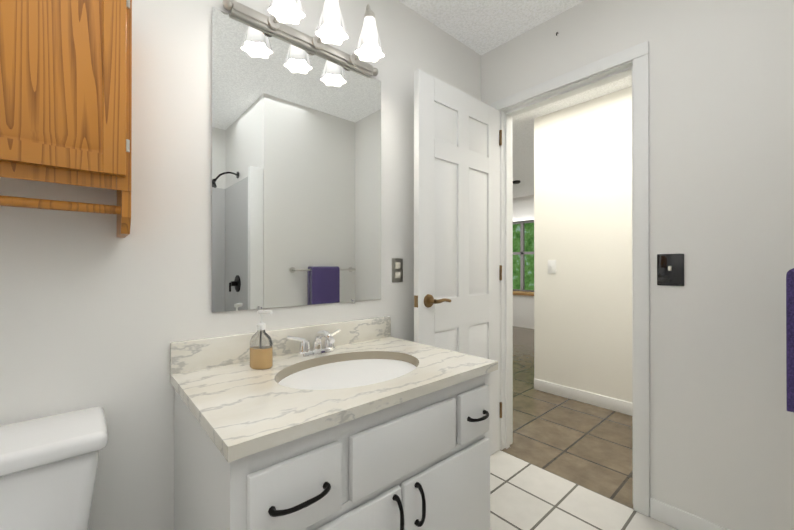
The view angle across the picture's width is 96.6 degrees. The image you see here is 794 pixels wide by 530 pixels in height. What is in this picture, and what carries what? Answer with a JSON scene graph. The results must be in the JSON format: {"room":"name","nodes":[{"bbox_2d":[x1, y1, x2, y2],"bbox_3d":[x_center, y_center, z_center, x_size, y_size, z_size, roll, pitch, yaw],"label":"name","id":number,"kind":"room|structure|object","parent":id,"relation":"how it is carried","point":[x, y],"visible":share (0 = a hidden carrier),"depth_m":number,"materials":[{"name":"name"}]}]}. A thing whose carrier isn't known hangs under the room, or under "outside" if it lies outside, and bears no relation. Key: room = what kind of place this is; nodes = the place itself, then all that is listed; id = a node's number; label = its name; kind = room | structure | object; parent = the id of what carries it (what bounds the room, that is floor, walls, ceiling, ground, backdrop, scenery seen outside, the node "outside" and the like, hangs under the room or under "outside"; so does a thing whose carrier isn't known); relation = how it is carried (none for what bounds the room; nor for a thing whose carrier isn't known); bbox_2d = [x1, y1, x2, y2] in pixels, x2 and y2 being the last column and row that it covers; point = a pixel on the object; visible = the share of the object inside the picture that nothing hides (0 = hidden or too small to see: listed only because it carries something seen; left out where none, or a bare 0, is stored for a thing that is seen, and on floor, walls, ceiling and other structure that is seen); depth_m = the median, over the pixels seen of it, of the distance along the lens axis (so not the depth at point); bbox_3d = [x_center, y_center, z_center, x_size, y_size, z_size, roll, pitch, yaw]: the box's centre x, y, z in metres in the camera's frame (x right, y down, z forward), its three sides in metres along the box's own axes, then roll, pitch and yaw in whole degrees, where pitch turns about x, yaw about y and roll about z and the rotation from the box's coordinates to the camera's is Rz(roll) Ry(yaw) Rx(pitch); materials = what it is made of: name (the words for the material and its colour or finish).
{"room":"bathroom","nodes":[
{"label":"bathroom","id":0,"kind":"room"},
{"bbox_2d":[0,0,480,529],"bbox_3d":[-0.564,-0.110,1.350,2.820,2.440,0.120,0,0,-41],"label":"wall","id":1,"kind":"structure","parent":0,"point":[96,310],"depth_m":1.10,"materials":[{"name":"white paint"}]},
{"bbox_2d":[0,0,131,237],"bbox_3d":[-0.951,-0.412,0.759,0.600,0.660,0.253,0,0,-41],"label":"upper cabinet","id":2,"kind":"object","parent":1,"relation":"attached to","point":[65,91],"visible":1,"depth_m":0.81,"materials":[{"name":"brown wood"}]},
{"bbox_2d":[211,7,380,311],"bbox_3d":[-0.355,-0.359,1.449,0.737,1.042,0.006,0,0,-41],"label":"mirror","id":3,"kind":"object","parent":1,"relation":"attached to","point":[296,181],"visible":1,"depth_m":1.39,"materials":[{"name":"clear glass"}]},
{"bbox_2d":[222,0,383,75],"bbox_3d":[-0.287,-0.983,1.372,0.678,0.210,0.208,0,0,-41],"label":"sconce","id":4,"kind":"object","parent":1,"relation":"attached to","point":[331,28],"visible":1,"depth_m":1.38,"materials":[{"name":"silver metal"}]},
{"bbox_2d":[257,299,354,310],"bbox_3d":[-0.352,0.161,1.444,0.435,0.018,0.003,0,0,-41],"label":"clips","id":5,"kind":"object","parent":1,"relation":"attached to","point":[260,307],"visible":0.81,"depth_m":1.31,"materials":[{"name":"silver metal"}]},
{"bbox_2d":[392,258,402,281],"bbox_3d":[0.003,0.026,1.764,0.072,0.118,0.007,0,0,-41],"label":"electrical outlet plate","id":6,"kind":"object","parent":1,"relation":"attached to","point":[397,269],"visible":1,"depth_m":1.76,"materials":[{"name":"silver metal"}]},
{"bbox_2d":[398,0,631,197],"bbox_3d":[0.756,-1.353,3.637,7.820,0.060,8.200,0,0,-41],"label":"ceiling","id":7,"kind":"structure","parent":0,"point":[480,27],"depth_m":1.99,"materials":[{"name":"white paint"}]},
{"bbox_2d":[513,195,533,221],"bbox_3d":[2.426,-1.083,6.840,0.120,0.460,2.200,0,0,-41],"label":"window blind","id":8,"kind":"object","parent":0,"point":[523,208],"depth_m":6.76,"materials":[{"name":"white paint"}]},
{"bbox_2d":[534,86,631,402],"bbox_3d":[2.424,-0.108,1.937,0.120,2.440,3.450,0,0,-41],"label":"wall","id":9,"kind":"structure","parent":0,"point":[583,238],"depth_m":2.86,"materials":[{"name":"white paint"}]},
{"bbox_2d":[548,260,555,273],"bbox_3d":[1.340,0.015,3.065,0.014,0.116,0.072,0,0,-41],"label":"light switch","id":10,"kind":"object","parent":9,"relation":"attached to","point":[551,266],"visible":1,"depth_m":3.06,"materials":[{"name":"white plastic"}]},
{"bbox_2d":[534,378,631,415],"bbox_3d":[2.335,1.064,1.935,0.011,0.095,3.330,0,0,-41],"label":"baseboard","id":11,"kind":"structure","parent":9,"relation":"attached to","point":[613,404],"depth_m":2.85,"materials":[{"name":"white wood"}]},
{"bbox_2d":[490,326,677,529],"bbox_3d":[0.756,1.142,3.629,7.820,0.050,8.200,0,0,-41],"label":"floor","id":12,"kind":"structure","parent":0,"point":[588,446],"depth_m":1.95,"materials":[{"name":"brown tile"}]},
{"bbox_2d":[0,407,107,529],"bbox_3d":[-0.798,0.751,0.569,0.524,0.712,0.716,0,0,-41],"label":"toilet","id":13,"kind":"object","parent":12,"relation":"on","point":[48,468],"visible":1,"depth_m":0.80,"materials":[{"name":"white ceramic"}]},
{"bbox_2d":[170,316,497,529],"bbox_3d":[-0.171,0.678,1.184,0.907,0.863,0.640,0,0,-41],"label":"bathroom vanity","id":14,"kind":"object","parent":12,"relation":"on","point":[370,424],"visible":1,"depth_m":0.98,"materials":[{"name":"white paint"}]},
{"bbox_2d":[250,310,272,368],"bbox_3d":[-0.455,0.247,1.185,0.062,0.193,0.068,0,0,-41],"label":"soap dispenser","id":15,"kind":"object","parent":14,"relation":"on","point":[261,349],"visible":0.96,"depth_m":1.17,"materials":[{"name":"brown"}]},
{"bbox_2d":[286,329,339,356],"bbox_3d":[-0.282,0.295,1.344,0.232,0.098,0.150,0,0,-41],"label":"faucet","id":16,"kind":"object","parent":14,"relation":"on","point":[316,349],"visible":1,"depth_m":1.34,"materials":[{"name":"silver metal"}]},
{"bbox_2d":[513,295,533,328],"bbox_3d":[2.245,0.837,6.675,0.359,0.580,2.400,0,0,-41],"label":"wall","id":17,"kind":"structure","parent":12,"relation":"on","point":[523,311],"depth_m":6.37,"materials":[{"name":"white paint"}]},
{"bbox_2d":[513,291,533,295],"bbox_3d":[2.238,0.527,6.669,0.379,0.040,2.400,0,0,-41],"label":"sill","id":18,"kind":"structure","parent":17,"relation":"on","point":[523,293],"depth_m":6.43,"materials":[{"name":"brown wood"}]},
{"bbox_2d":[481,0,793,529],"bbox_3d":[-0.016,-0.105,2.952,0.120,2.440,8.200,0,0,-41],"label":"wall","id":19,"kind":"structure","parent":0,"point":[721,145],"depth_m":1.41,"materials":[{"name":"white paint"}]},
{"bbox_2d":[414,69,501,454],"bbox_3d":[0.353,0.089,1.910,0.699,2.030,0.158,0,0,-41],"label":"door","id":20,"kind":"structure","parent":19,"relation":"in","point":[457,266],"depth_m":1.86,"materials":[{"name":"white wood"}]},
{"bbox_2d":[491,41,649,516],"bbox_3d":[0.899,0.059,1.913,0.152,2.105,0.810,0,0,-41],"label":"door frame","id":21,"kind":"structure","parent":19,"relation":"attached to","point":[638,55],"depth_m":1.62,"materials":[{"name":"white wood"}]},
{"bbox_2d":[657,254,683,285],"bbox_3d":[1.165,0.021,1.508,0.016,0.136,0.094,0,0,-41],"label":"switch plate","id":22,"kind":"object","parent":19,"relation":"attached to","point":[670,269],"visible":1,"depth_m":1.51,"materials":[{"name":"black plastic"}]},
{"bbox_2d":[650,497,729,529],"bbox_3d":[1.282,1.068,1.373,0.014,0.085,0.499,0,0,-41],"label":"baseboard","id":23,"kind":"structure","parent":19,"relation":"attached to","point":[672,516],"depth_m":1.48,"materials":[{"name":"white wood"}]},
{"bbox_3d":[2.426,0.827,6.834,0.120,0.600,2.200,0,0,-41],"label":"wall","id":24,"kind":"structure","parent":0,"visible":0},
{"bbox_2d":[513,220,533,291],"bbox_3d":[2.426,-0.163,6.837,0.060,1.380,2.200,0,0,-41],"label":"window","id":25,"kind":"structure","parent":24,"relation":"in","point":[522,253],"depth_m":6.82,"materials":[{"name":"grey"}]},
{"bbox_3d":[1.186,-0.112,0.854,0.850,2.440,0.120,0,0,-41],"label":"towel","id":26,"kind":"object","parent":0,"visible":0},
{"bbox_3d":[1.190,0.034,0.985,0.612,0.048,0.073,0,0,-41],"label":"towel bar","id":27,"kind":"object","parent":26,"relation":"attached to","visible":0},
{"bbox_2d":[786,268,793,411],"bbox_3d":[1.149,0.195,0.986,0.260,0.378,0.081,0,0,-41],"label":"hanging towel","id":28,"kind":"object","parent":27,"relation":"hanging from","point":[790,336],"visible":1,"depth_m":0.93,"materials":[{"name":"purple fabric"}]},
{"label":"outside","id":29,"kind":"structure","parent":0,"visible":0},
{"bbox_2d":[513,223,533,289],"bbox_3d":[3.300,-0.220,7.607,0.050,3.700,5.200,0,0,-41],"label":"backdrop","id":30,"kind":"structure","parent":29,"point":[529,258],"depth_m":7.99,"materials":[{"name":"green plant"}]}
]}

